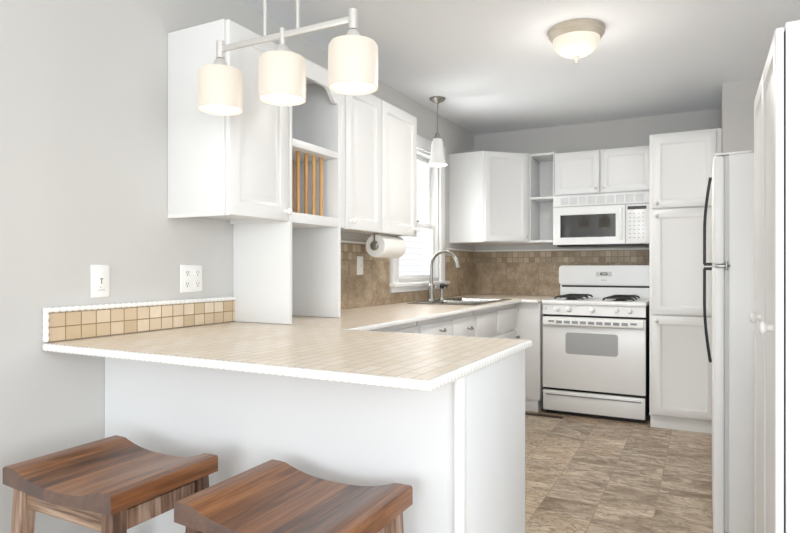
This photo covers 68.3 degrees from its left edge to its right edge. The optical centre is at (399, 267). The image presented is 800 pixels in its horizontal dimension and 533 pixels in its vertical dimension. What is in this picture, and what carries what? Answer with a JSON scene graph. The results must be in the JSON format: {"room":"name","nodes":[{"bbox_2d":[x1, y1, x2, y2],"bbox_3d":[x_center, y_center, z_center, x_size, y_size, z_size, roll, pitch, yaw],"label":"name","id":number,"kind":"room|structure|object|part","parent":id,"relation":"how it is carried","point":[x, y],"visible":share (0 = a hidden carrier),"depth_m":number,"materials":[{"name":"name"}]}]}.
{"room":"kitchen","nodes":[
{"label":"kitchen","id":0,"kind":"room"},
{"bbox_2d":[0,0,473,532],"bbox_3d":[-2.068,-0.061,0.509,0.140,2.462,12.200,0,0,27],"label":"wall","id":1,"kind":"structure","parent":0,"point":[84,83],"depth_m":2.12,"materials":[{"name":"grey paint"}]},
{"bbox_2d":[91,265,108,297],"bbox_3d":[-1.111,0.049,2.191,0.009,0.122,0.076,0,0,27],"label":"dimmer switch","id":2,"kind":"object","parent":1,"relation":"attached to","point":[99,273],"visible":1,"depth_m":2.19,"materials":[{"name":"white plastic"}]},
{"bbox_3d":[-1.108,0.049,2.190,0.002,0.068,0.034,0,0,27],"label":"dimmer frame","id":3,"kind":"part","parent":2,"relation":"part of","materials":[{"name":"white plastic"}]},
{"bbox_2d":[42,296,235,341],"bbox_3d":[-0.997,0.193,2.399,0.020,0.120,0.914,0,0,27],"label":"tile backsplash","id":4,"kind":"structure","parent":1,"relation":"attached to","point":[60,325],"depth_m":2.30,"materials":[{"name":"beige tile"}]},
{"bbox_2d":[180,265,201,292],"bbox_3d":[-0.909,0.046,2.580,0.009,0.120,0.122,0,0,27],"label":"wall outlet","id":5,"kind":"object","parent":1,"relation":"attached to","point":[190,275],"visible":1,"depth_m":2.57,"materials":[{"name":"white plastic"}]},
{"bbox_2d":[184,270,189,275],"bbox_3d":[-0.920,0.021,2.553,0.002,0.029,0.031,0,0,27],"label":"socket","id":6,"kind":"object","parent":5,"relation":"attached to","point":[186,272],"depth_m":2.55,"materials":[{"name":"white plastic"}]},
{"bbox_2d":[184,281,189,287],"bbox_3d":[-0.920,0.070,2.553,0.002,0.029,0.031,0,0,27],"label":"socket","id":7,"kind":"object","parent":5,"relation":"attached to","point":[186,283],"depth_m":2.55,"materials":[{"name":"white plastic"}]},
{"bbox_2d":[195,270,199,275],"bbox_3d":[-0.893,0.021,2.604,0.002,0.029,0.031,0,0,27],"label":"socket","id":8,"kind":"object","parent":5,"relation":"attached to","point":[197,272],"depth_m":2.60,"materials":[{"name":"white plastic"}]},
{"bbox_2d":[195,281,199,286],"bbox_3d":[-0.893,0.070,2.604,0.002,0.029,0.031,0,0,27],"label":"socket","id":9,"kind":"object","parent":5,"relation":"attached to","point":[197,283],"depth_m":2.60,"materials":[{"name":"white plastic"}]},
{"bbox_2d":[168,19,292,223],"bbox_3d":[-0.720,-0.595,2.552,0.370,0.774,0.383,0,0,27],"label":"upper cabinet","id":10,"kind":"object","parent":1,"relation":"attached to","point":[234,168],"visible":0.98,"depth_m":2.42,"materials":[{"name":"white paint"}]},
{"bbox_3d":[-0.593,-0.594,2.488,0.020,0.768,0.374,0,0,27],"label":"door","id":11,"kind":"part","parent":10,"relation":"part of","materials":[{"name":"white paint"}]},
{"bbox_3d":[-0.495,-0.252,2.620,0.033,0.030,0.030,0,0,27],"label":"knob","id":12,"kind":"part","parent":10,"relation":"part of","materials":[{"name":"white ceramic"}]},
{"bbox_2d":[341,94,419,236],"bbox_3d":[-0.220,-0.593,3.516,0.370,0.778,0.852,0,0,27],"label":"upper cabinet","id":13,"kind":"object","parent":1,"relation":"attached to","point":[380,137],"visible":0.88,"depth_m":3.38,"materials":[{"name":"white paint"}]},
{"bbox_3d":[-0.243,-0.248,3.105,0.033,0.032,0.032,0,0,27],"label":"knob","id":14,"kind":"part","parent":13,"relation":"part of","materials":[{"name":"white ceramic"}]},
{"bbox_3d":[-0.200,-0.589,3.246,0.020,0.770,0.380,0,0,27],"label":"door","id":15,"kind":"part","parent":13,"relation":"part of","materials":[{"name":"white paint"}]},
{"bbox_2d":[370,233,378,250],"bbox_3d":[-0.082,-0.156,3.649,0.057,0.104,0.332,0,0,27],"label":"paper towel holder","id":16,"kind":"object","parent":13,"relation":"attached to","point":[374,245],"visible":0.49,"depth_m":3.50,"materials":[{"name":"silver metal"}]},
{"bbox_2d":[366,234,405,257],"bbox_3d":[-0.084,-0.133,3.645,0.140,0.140,0.275,0,0,27],"label":"paper towel roll","id":17,"kind":"object","parent":16,"relation":"hanging from","point":[390,246],"visible":0.99,"depth_m":3.55,"materials":[{"name":"white paper"}]},
{"bbox_3d":[-0.004,-0.589,3.623,0.020,0.770,0.458,0,0,27],"label":"door","id":18,"kind":"part","parent":13,"relation":"part of","materials":[{"name":"white paint"}]},
{"bbox_2d":[341,240,474,308],"bbox_3d":[0.070,0.040,4.457,0.019,0.428,2.855,0,0,27],"label":"tile backsplash","id":19,"kind":"structure","parent":1,"relation":"attached to","point":[372,288],"depth_m":4.05,"materials":[{"name":"tile"}]},
{"bbox_2d":[357,256,362,274],"bbox_3d":[-0.255,-0.016,3.820,0.010,0.122,0.075,0,0,27],"label":"wall switch","id":20,"kind":"object","parent":19,"relation":"attached to","point":[359,258],"visible":1,"depth_m":3.81,"materials":[{"name":"white plastic"}]},
{"bbox_2d":[390,135,449,292],"bbox_3d":[0.113,-0.426,4.655,0.194,1.207,1.010,0,0,27],"label":"window","id":21,"kind":"structure","parent":1,"relation":"in","point":[415,262],"depth_m":4.87,"materials":[{"name":"white paint"}]},
{"bbox_3d":[0.116,-0.133,4.654,0.004,0.378,0.626,0,0,27],"label":"pane","id":22,"kind":"part","parent":21,"relation":"part of","materials":[{"name":"clear glass"}]},
{"bbox_3d":[0.116,-0.127,4.654,0.033,0.466,0.722,0,0,27],"label":"sash","id":23,"kind":"part","parent":21,"relation":"part of","materials":[{"name":"white paint"}]},
{"bbox_3d":[0.130,0.122,4.646,0.155,0.025,1.010,0,0,27],"label":"sill","id":24,"kind":"part","parent":21,"relation":"part of","materials":[{"name":"white paint"}]},
{"bbox_3d":[0.082,-0.620,4.671,0.004,0.500,0.626,0,0,27],"label":"pane","id":25,"kind":"part","parent":21,"relation":"part of","materials":[{"name":"clear glass"}]},
{"bbox_3d":[0.082,-0.614,4.671,0.034,0.588,0.722,0,0,27],"label":"sash","id":26,"kind":"part","parent":21,"relation":"part of","materials":[{"name":"white paint"}]},
{"bbox_2d":[239,0,799,134],"bbox_3d":[-0.052,-1.342,-0.536,4.800,0.100,12.200,0,0,27],"label":"ceiling","id":27,"kind":"structure","parent":0,"point":[495,65],"depth_m":3.54,"materials":[{"name":"white paint"}]},
{"bbox_2d":[197,0,377,115],"bbox_3d":[-0.388,-0.923,1.947,0.703,0.736,0.155,0,0,27],"label":"linear pendant","id":28,"kind":"object","parent":27,"relation":"hanging from","point":[352,57],"visible":1,"depth_m":1.89,"materials":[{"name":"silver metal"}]},
{"bbox_3d":[-0.631,-0.627,2.073,0.155,0.145,0.155,0,0,27],"label":"lamp shade","id":29,"kind":"part","parent":28,"relation":"part of","materials":[{"name":"beige"}]},
{"bbox_2d":[199,104,240,112],"bbox_3d":[-0.631,-0.564,2.073,0.144,0.003,0.144,0,0,27],"label":"diffuser","id":30,"kind":"object","parent":28,"relation":"attached to","point":[206,108],"depth_m":2.08,"materials":[{"name":"white glass"}]},
{"bbox_2d":[214,58,226,64],"bbox_3d":[-0.631,-0.714,2.073,0.056,0.036,0.056,0,0,27],"label":"socket","id":31,"kind":"object","parent":28,"relation":"attached to","point":[221,61],"depth_m":2.05,"materials":[{"name":"silver metal"}]},
{"bbox_3d":[-0.631,-0.766,2.073,0.029,0.060,0.029,0,0,27],"label":"post","id":32,"kind":"part","parent":28,"relation":"part of","materials":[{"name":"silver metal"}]},
{"bbox_3d":[-0.453,-1.022,1.981,0.012,0.488,0.012,0,0,27],"label":"rod","id":33,"kind":"part","parent":28,"relation":"part of","materials":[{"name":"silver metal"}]},
{"bbox_3d":[-0.388,-0.627,1.947,0.155,0.145,0.155,0,0,27],"label":"lamp shade","id":34,"kind":"part","parent":28,"relation":"part of","materials":[{"name":"beige"}]},
{"bbox_2d":[276,44,288,50],"bbox_3d":[-0.388,-0.714,1.947,0.056,0.036,0.056,0,0,27],"label":"socket","id":35,"kind":"object","parent":28,"relation":"attached to","point":[282,47],"depth_m":1.93,"materials":[{"name":"silver metal"}]},
{"bbox_2d":[261,93,303,103],"bbox_3d":[-0.388,-0.564,1.947,0.144,0.003,0.144,0,0,27],"label":"diffuser","id":36,"kind":"object","parent":28,"relation":"attached to","point":[269,98],"depth_m":1.96,"materials":[{"name":"white glass"}]},
{"bbox_3d":[-0.388,-0.763,1.947,0.018,0.054,0.018,0,0,27],"label":"post","id":37,"kind":"part","parent":28,"relation":"part of","materials":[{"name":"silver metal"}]},
{"bbox_3d":[-0.333,-1.022,1.918,0.012,0.488,0.012,0,0,27],"label":"rod","id":38,"kind":"part","parent":28,"relation":"part of","materials":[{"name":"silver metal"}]},
{"bbox_2d":[346,29,359,34],"bbox_3d":[-0.144,-0.714,1.821,0.056,0.036,0.056,0,0,27],"label":"socket","id":39,"kind":"object","parent":28,"relation":"attached to","point":[351,31],"depth_m":1.80,"materials":[{"name":"silver metal"}]},
{"bbox_3d":[-0.144,-0.627,1.821,0.155,0.145,0.155,0,0,27],"label":"lamp shade","id":40,"kind":"part","parent":28,"relation":"part of","materials":[{"name":"beige"}]},
{"bbox_2d":[330,81,375,92],"bbox_3d":[-0.144,-0.564,1.821,0.144,0.003,0.144,0,0,27],"label":"diffuser","id":41,"kind":"object","parent":28,"relation":"attached to","point":[335,86],"depth_m":1.83,"materials":[{"name":"white glass"}]},
{"bbox_3d":[-0.144,-0.766,1.821,0.029,0.060,0.029,0,0,27],"label":"post","id":42,"kind":"part","parent":28,"relation":"part of","materials":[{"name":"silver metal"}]},
{"bbox_2d":[427,96,446,166],"bbox_3d":[0.285,-1.037,4.493,0.156,0.508,0.156,0,0,27],"label":"pendant lamp","id":43,"kind":"object","parent":27,"relation":"hanging from","point":[437,159],"visible":1,"depth_m":4.46,"materials":[{"name":"white glass"}]},
{"bbox_3d":[0.285,-0.883,4.493,0.156,0.200,0.156,0,0,27],"label":"lamp shade","id":44,"kind":"part","parent":43,"relation":"part of","materials":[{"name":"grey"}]},
{"bbox_2d":[434,132,440,137],"bbox_3d":[0.285,-1.010,4.493,0.056,0.050,0.056,0,0,27],"label":"socket","id":45,"kind":"object","parent":43,"relation":"attached to","point":[437,135],"depth_m":4.47,"materials":[{"name":"silver metal"}]},
{"bbox_2d":[547,19,605,62],"bbox_3d":[0.957,-1.202,3.204,0.304,0.178,0.304,0,0,27],"label":"ceiling light","id":46,"kind":"object","parent":27,"relation":"attached to","point":[575,39],"visible":1,"depth_m":3.12,"materials":[{"name":"white glass"}]},
{"bbox_3d":[0.957,-1.192,3.204,0.248,0.092,0.248,0,0,27],"label":"lamp shade","id":47,"kind":"part","parent":46,"relation":"part of","materials":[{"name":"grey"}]},
{"bbox_2d":[474,108,719,295],"bbox_3d":[1.634,-0.061,5.348,2.260,2.462,0.140,0,0,27],"label":"wall","id":48,"kind":"structure","parent":0,"point":[629,132],"depth_m":5.25,"materials":[{"name":"grey paint"}]},
{"bbox_2d":[450,151,535,244],"bbox_3d":[0.859,-0.611,5.312,0.631,0.778,0.633,0,0,27],"label":"upper cabinet","id":49,"kind":"object","parent":48,"relation":"attached to","point":[489,190],"visible":1,"depth_m":5.09,"materials":[{"name":"white paint"}]},
{"bbox_3d":[0.918,-0.611,5.086,0.404,0.766,0.020,0,0,-15],"label":"door","id":50,"kind":"part","parent":49,"relation":"part of","materials":[{"name":"white paint"}]},
{"bbox_2d":[529,152,555,243],"bbox_3d":[1.302,-0.609,5.254,0.217,0.774,0.328,0,0,27],"label":"open shelf","id":51,"kind":"object","parent":48,"relation":"attached to","point":[541,165],"visible":0.62,"depth_m":5.36,"materials":[{"name":"white paint"}]},
{"bbox_3d":[1.208,-0.609,5.295,0.012,0.774,0.315,0,0,27],"label":"panel","id":52,"kind":"part","parent":51,"relation":"part of","materials":[{"name":"white paint"}]},
{"bbox_3d":[1.375,-0.609,5.394,0.217,0.774,0.012,0,0,27],"label":"panel","id":53,"kind":"part","parent":51,"relation":"part of","materials":[{"name":"white paint"}]},
{"bbox_3d":[1.391,-0.609,5.201,0.012,0.774,0.315,0,0,27],"label":"panel","id":54,"kind":"part","parent":51,"relation":"part of","materials":[{"name":"white paint"}]},
{"bbox_2d":[475,248,648,295],"bbox_3d":[1.445,0.040,5.355,1.615,0.428,0.019,0,0,27],"label":"tile backsplash","id":55,"kind":"structure","parent":48,"relation":"attached to","point":[530,271],"depth_m":5.46,"materials":[{"name":"tile"}]},
{"bbox_2d":[555,145,648,196],"bbox_3d":[1.733,-0.794,5.000,0.776,0.372,0.382,0,0,27],"label":"upper cabinet","id":56,"kind":"object","parent":48,"relation":"attached to","point":[616,170],"visible":0.94,"depth_m":4.86,"materials":[{"name":"white paint"}]},
{"bbox_3d":[1.487,-0.796,4.961,0.366,0.352,0.020,0,0,27],"label":"door","id":57,"kind":"part","parent":56,"relation":"part of","materials":[{"name":"white paint"}]},
{"bbox_2d":[553,191,648,247],"bbox_3d":[1.718,-0.392,4.981,0.765,0.424,0.410,0,0,27],"label":"microwave","id":58,"kind":"object","parent":56,"relation":"attached to","point":[614,219],"visible":0.91,"depth_m":4.82,"materials":[{"name":"white plastic"}]},
{"bbox_3d":[1.555,-0.352,4.872,0.575,0.312,0.021,0,0,27],"label":"door","id":59,"kind":"part","parent":58,"relation":"part of","materials":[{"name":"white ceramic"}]},
{"bbox_3d":[1.771,-0.357,4.735,0.022,0.255,0.022,0,0,27],"label":"handle","id":60,"kind":"part","parent":58,"relation":"part of","materials":[{"name":"white plastic"}]},
{"bbox_3d":[1.897,-0.352,4.696,0.186,0.312,0.020,0,0,27],"label":"control panel","id":61,"kind":"part","parent":58,"relation":"part of","materials":[{"name":"white plastic"}]},
{"bbox_3d":[1.830,-0.796,4.783,0.392,0.352,0.020,0,0,27],"label":"door","id":62,"kind":"part","parent":56,"relation":"part of","materials":[{"name":"white paint"}]},
{"bbox_2d":[525,408,726,532],"bbox_3d":[-0.052,1.220,-0.536,4.800,0.100,12.200,0,0,27],"label":"floor","id":63,"kind":"structure","parent":0,"point":[583,474],"depth_m":3.29,"materials":[{"name":"tile"}]},
{"bbox_2d":[3,435,217,532],"bbox_3d":[-0.829,0.864,1.708,0.460,0.612,0.360,0,0,27],"label":"counter stool","id":64,"kind":"object","parent":63,"relation":"on","point":[113,484],"visible":0.95,"depth_m":1.64,"materials":[{"name":"brown wood"}]},
{"bbox_3d":[-1.074,0.891,1.667,0.062,0.557,0.062,0,0,27],"label":"leg","id":65,"kind":"part","parent":64,"relation":"part of","materials":[{"name":"brown wood"}]},
{"bbox_3d":[-0.721,0.891,1.484,0.062,0.557,0.062,0,0,27],"label":"leg","id":66,"kind":"part","parent":64,"relation":"part of","materials":[{"name":"brown wood"}]},
{"bbox_3d":[-0.584,0.891,1.749,0.062,0.557,0.062,0,0,27],"label":"leg","id":67,"kind":"part","parent":64,"relation":"part of","materials":[{"name":"brown wood"}]},
{"bbox_2d":[174,459,412,532],"bbox_3d":[-0.253,0.864,1.460,0.460,0.612,0.360,0,0,27],"label":"counter stool","id":68,"kind":"object","parent":63,"relation":"on","point":[272,496],"visible":1,"depth_m":1.44,"materials":[{"name":"brown wood"}]},
{"bbox_3d":[-0.498,0.891,1.420,0.062,0.557,0.062,0,0,27],"label":"leg","id":69,"kind":"part","parent":68,"relation":"part of","materials":[{"name":"brown wood"}]},
{"bbox_3d":[-0.008,0.891,1.501,0.062,0.557,0.062,0,0,27],"label":"leg","id":70,"kind":"part","parent":68,"relation":"part of","materials":[{"name":"brown wood"}]},
{"bbox_2d":[105,349,524,532],"bbox_3d":[-0.333,0.726,2.139,1.435,0.885,0.608,0,0,27],"label":"base cabinet","id":71,"kind":"object","parent":63,"relation":"on","point":[459,445],"visible":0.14,"depth_m":1.79,"materials":[{"name":"white paint"}]},
{"bbox_2d":[42,294,555,391],"bbox_3d":[0.397,0.268,3.532,1.451,0.026,4.219,0,0,27],"label":"countertop","id":72,"kind":"structure","parent":71,"relation":"on","point":[345,349],"depth_m":1.89,"materials":[{"name":"beige tile"}]},
{"bbox_2d":[233,50,344,323],"bbox_3d":[-0.539,-0.364,2.938,0.334,1.236,0.463,0,0,27],"label":"cabinet","id":73,"kind":"object","parent":72,"relation":"on","point":[282,271],"visible":0.56,"depth_m":3.01,"materials":[{"name":"white paint"}]},
{"bbox_3d":[-0.641,-0.364,2.742,0.334,1.236,0.021,0,0,27],"label":"panel","id":74,"kind":"part","parent":73,"relation":"part of","materials":[{"name":"white paint"}]},
{"bbox_3d":[-0.554,-0.972,2.922,0.302,0.019,0.377,0,0,27],"label":"panel","id":75,"kind":"part","parent":73,"relation":"part of","materials":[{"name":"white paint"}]},
{"bbox_2d":[292,138,337,162],"bbox_3d":[-0.544,-0.573,2.917,0.324,0.034,0.377,0,0,27],"label":"shelf","id":76,"kind":"object","parent":73,"relation":"attached to","point":[304,149],"depth_m":2.89,"materials":[{"name":"white paint"}]},
{"bbox_2d":[292,212,337,228],"bbox_3d":[-0.544,-0.231,2.917,0.324,0.046,0.377,0,0,27],"label":"shelf","id":77,"kind":"object","parent":73,"relation":"attached to","point":[299,220],"depth_m":2.89,"materials":[{"name":"white paint"}]},
{"bbox_3d":[-0.457,-0.364,3.097,0.334,1.236,0.021,0,0,27],"label":"panel","id":78,"kind":"part","parent":73,"relation":"part of","materials":[{"name":"white paint"}]},
{"bbox_2d":[427,250,459,300],"bbox_3d":[0.333,0.056,4.445,0.267,0.385,0.095,0,0,27],"label":"faucet","id":79,"kind":"object","parent":72,"relation":"on","point":[431,289],"visible":0.99,"depth_m":4.46,"materials":[{"name":"silver metal"}]},
{"bbox_3d":[0.335,0.002,4.427,0.247,0.276,0.030,0,0,27],"label":"spout","id":80,"kind":"part","parent":79,"relation":"part of","materials":[{"name":"silver metal"}]},
{"bbox_2d":[409,297,511,305],"bbox_3d":[0.476,0.330,4.501,0.513,0.160,0.860,0,0,27],"label":"sink","id":81,"kind":"object","parent":72,"relation":"in","point":[448,301],"visible":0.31,"depth_m":4.49,"materials":[{"name":"silver metal"}]},
{"bbox_2d":[439,283,447,299],"bbox_3d":[0.343,0.185,4.654,0.076,0.128,0.050,0,0,27],"label":"sprayer","id":82,"kind":"object","parent":81,"relation":"on","point":[442,285],"visible":1,"depth_m":4.65,"materials":[{"name":"silver metal"}]},
{"bbox_3d":[0.412,0.330,4.314,0.360,0.160,0.350,0,0,27],"label":"bowl","id":83,"kind":"part","parent":81,"relation":"part of","materials":[{"name":"silver metal"}]},
{"bbox_3d":[0.591,0.330,4.661,0.360,0.160,0.350,0,0,27],"label":"bowl","id":84,"kind":"part","parent":81,"relation":"part of","materials":[{"name":"silver metal"}]},
{"bbox_3d":[0.303,0.726,1.825,0.012,0.885,0.580,0,0,27],"label":"panel","id":85,"kind":"part","parent":71,"relation":"part of","materials":[{"name":"white paint"}]},
{"bbox_2d":[372,322,417,333],"bbox_3d":[-0.348,0.726,2.941,0.671,0.885,0.791,0,0,27],"label":"base cabinet","id":86,"kind":"object","parent":63,"relation":"on","point":[410,327],"visible":0.02,"depth_m":3.01,"materials":[{"name":"white paint"}]},
{"bbox_3d":[-0.085,0.379,2.814,0.020,0.142,0.768,0,0,27],"label":"drawer","id":87,"kind":"part","parent":86,"relation":"part of","materials":[{"name":"white paint"}]},
{"bbox_2d":[416,312,474,336],"bbox_3d":[0.041,0.726,3.692,0.671,0.885,0.850,0,0,27],"label":"base cabinet","id":88,"kind":"object","parent":63,"relation":"on","point":[463,324],"visible":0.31,"depth_m":3.56,"materials":[{"name":"white paint"}]},
{"bbox_3d":[0.210,0.401,3.383,0.020,0.178,0.440,0,0,27],"label":"drawer","id":89,"kind":"part","parent":88,"relation":"part of","materials":[{"name":"white paint"}]},
{"bbox_3d":[0.404,0.401,3.756,0.020,0.178,0.370,0,0,27],"label":"drawer","id":90,"kind":"part","parent":88,"relation":"part of","materials":[{"name":"white paint"}]},
{"bbox_2d":[473,304,519,338],"bbox_3d":[0.465,0.726,4.510,0.671,0.885,0.964,0,0,27],"label":"base cabinet","id":91,"kind":"object","parent":63,"relation":"on","point":[497,322],"visible":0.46,"depth_m":4.37,"materials":[{"name":"white paint"}]},
{"bbox_3d":[0.610,0.399,4.154,0.020,0.162,0.433,0,0,27],"label":"drawer","id":92,"kind":"part","parent":91,"relation":"part of","materials":[{"name":"white paint"}]},
{"bbox_3d":[0.831,0.780,4.580,0.020,0.550,0.467,0,0,27],"label":"door","id":93,"kind":"part","parent":91,"relation":"part of","materials":[{"name":"white paint"}]},
{"bbox_3d":[0.831,0.399,4.580,0.020,0.162,0.467,0,0,27],"label":"drawer","id":94,"kind":"part","parent":91,"relation":"part of","materials":[{"name":"white paint"}]},
{"bbox_2d":[515,302,543,411],"bbox_3d":[0.925,0.726,5.248,0.809,0.885,0.686,0,0,27],"label":"base cabinet","id":95,"kind":"object","parent":63,"relation":"on","point":[529,315],"visible":0.22,"depth_m":4.79,"materials":[{"name":"white paint"}]},
{"bbox_2d":[525,412,562,418],"bbox_3d":[1.137,1.167,4.671,0.300,0.006,0.060,0,0,27],"label":"floor vent","id":96,"kind":"object","parent":63,"relation":"in","point":[526,413],"visible":0.87,"depth_m":4.66,"materials":[{"name":"brown metal"}]},
{"bbox_2d":[542,265,648,422],"bbox_3d":[1.633,0.574,4.851,0.778,1.192,0.694,0,0,27],"label":"gas stove","id":97,"kind":"object","parent":63,"relation":"on","point":[596,331],"visible":0.97,"depth_m":4.60,"materials":[{"name":"white metal"}]},
{"bbox_3d":[1.480,0.425,4.557,0.746,0.074,0.030,0,0,27],"label":"handle","id":98,"kind":"part","parent":97,"relation":"part of","materials":[{"name":"white metal"}]},
{"bbox_3d":[1.485,0.998,4.566,0.710,0.008,0.014,0,0,27],"label":"handle","id":99,"kind":"part","parent":97,"relation":"part of","materials":[{"name":"white metal"}]},
{"bbox_3d":[1.497,1.056,4.590,0.762,0.160,0.040,0,0,27],"label":"drawer","id":100,"kind":"part","parent":97,"relation":"part of","materials":[{"name":"white metal"}]},
{"bbox_3d":[1.498,0.330,4.590,0.770,0.080,0.041,0,0,27],"label":"control panel","id":101,"kind":"part","parent":97,"relation":"part of","materials":[{"name":"white metal"}]},
{"bbox_3d":[1.497,0.671,4.589,0.770,0.569,0.042,0,0,27],"label":"oven door","id":102,"kind":"part","parent":97,"relation":"part of","materials":[{"name":"white metal"}]},
{"bbox_2d":[542,294,648,306],"bbox_3d":[1.639,0.255,4.863,0.778,0.070,0.667,0,0,27],"label":"cooktop","id":103,"kind":"object","parent":97,"relation":"in","point":[563,300],"depth_m":4.68,"materials":[{"name":"white metal"}]},
{"bbox_3d":[1.754,0.051,5.079,0.130,0.042,0.002,0,0,27],"label":"clock panel","id":104,"kind":"part","parent":97,"relation":"part of","materials":[{"name":"grey plastic"}]},
{"bbox_2d":[649,128,721,433],"bbox_3d":[2.197,0.096,4.530,0.467,2.147,0.790,0,0,27],"label":"pantry cabinet","id":105,"kind":"object","parent":63,"relation":"on","point":[680,163],"visible":0.94,"depth_m":4.23,"materials":[{"name":"white paint"}]},
{"bbox_3d":[2.028,0.709,4.221,0.416,0.722,0.020,0,0,27],"label":"door","id":106,"kind":"part","parent":105,"relation":"part of","materials":[{"name":"white paint"}]},
{"bbox_3d":[2.028,-0.043,4.221,0.416,0.763,0.020,0,0,27],"label":"door","id":107,"kind":"part","parent":105,"relation":"part of","materials":[{"name":"white paint"}]},
{"bbox_3d":[2.028,-0.698,4.221,0.416,0.525,0.020,0,0,27],"label":"door","id":108,"kind":"part","parent":105,"relation":"part of","materials":[{"name":"white paint"}]},
{"bbox_2d":[703,151,753,532],"bbox_3d":[1.830,0.336,2.707,0.783,1.667,0.709,0,0,27],"label":"refrigerator","id":109,"kind":"object","parent":63,"relation":"on","point":[732,179],"visible":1,"depth_m":2.53,"materials":[{"name":"white metal"}]},
{"bbox_3d":[1.617,-0.244,3.104,0.040,0.448,0.015,0,0,27],"label":"handle","id":110,"kind":"part","parent":109,"relation":"part of","materials":[{"name":"black plastic"}]},
{"bbox_3d":[1.617,0.246,3.104,0.040,0.484,0.015,0,0,27],"label":"handle","id":111,"kind":"part","parent":109,"relation":"part of","materials":[{"name":"black plastic"}]},
{"bbox_3d":[1.540,-0.249,2.862,0.044,0.469,0.698,0,0,27],"label":"door","id":112,"kind":"part","parent":109,"relation":"part of","materials":[{"name":"white metal"}]},
{"bbox_3d":[1.540,0.578,2.862,0.044,1.161,0.698,0,0,27],"label":"door","id":113,"kind":"part","parent":109,"relation":"part of","materials":[{"name":"white metal"}]},
{"bbox_2d":[749,20,799,532],"bbox_3d":[1.438,0.257,1.801,0.633,1.824,0.785,0,0,27],"label":"door","id":114,"kind":"structure","parent":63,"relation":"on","point":[775,317],"depth_m":1.58,"materials":[{"name":"white paint"}]},
{"bbox_3d":[1.203,0.168,1.999,0.033,0.037,0.037,0,0,27],"label":"knob","id":115,"kind":"part","parent":114,"relation":"part of","materials":[{"name":"white metal"}]},
{"bbox_3d":[1.286,0.218,2.100,0.020,1.723,0.388,0,0,27],"label":"door","id":116,"kind":"part","parent":114,"relation":"part of","materials":[{"name":"white paint"}]},
{"bbox_3d":[1.023,0.168,1.651,0.033,0.037,0.037,0,0,27],"label":"knob","id":117,"kind":"part","parent":114,"relation":"part of","materials":[{"name":"white metal"}]},
{"bbox_3d":[1.106,0.218,1.753,0.020,1.723,0.388,0,0,27],"label":"door","id":118,"kind":"part","parent":114,"relation":"part of","materials":[{"name":"white paint"}]},
{"bbox_2d":[720,78,760,156],"bbox_3d":[1.720,-0.061,-1.291,1.891,2.462,12.424,0,0,16],"label":"wall","id":119,"kind":"structure","parent":0,"point":[737,97],"depth_m":4.07,"materials":[{"name":"grey paint"}]}
]}

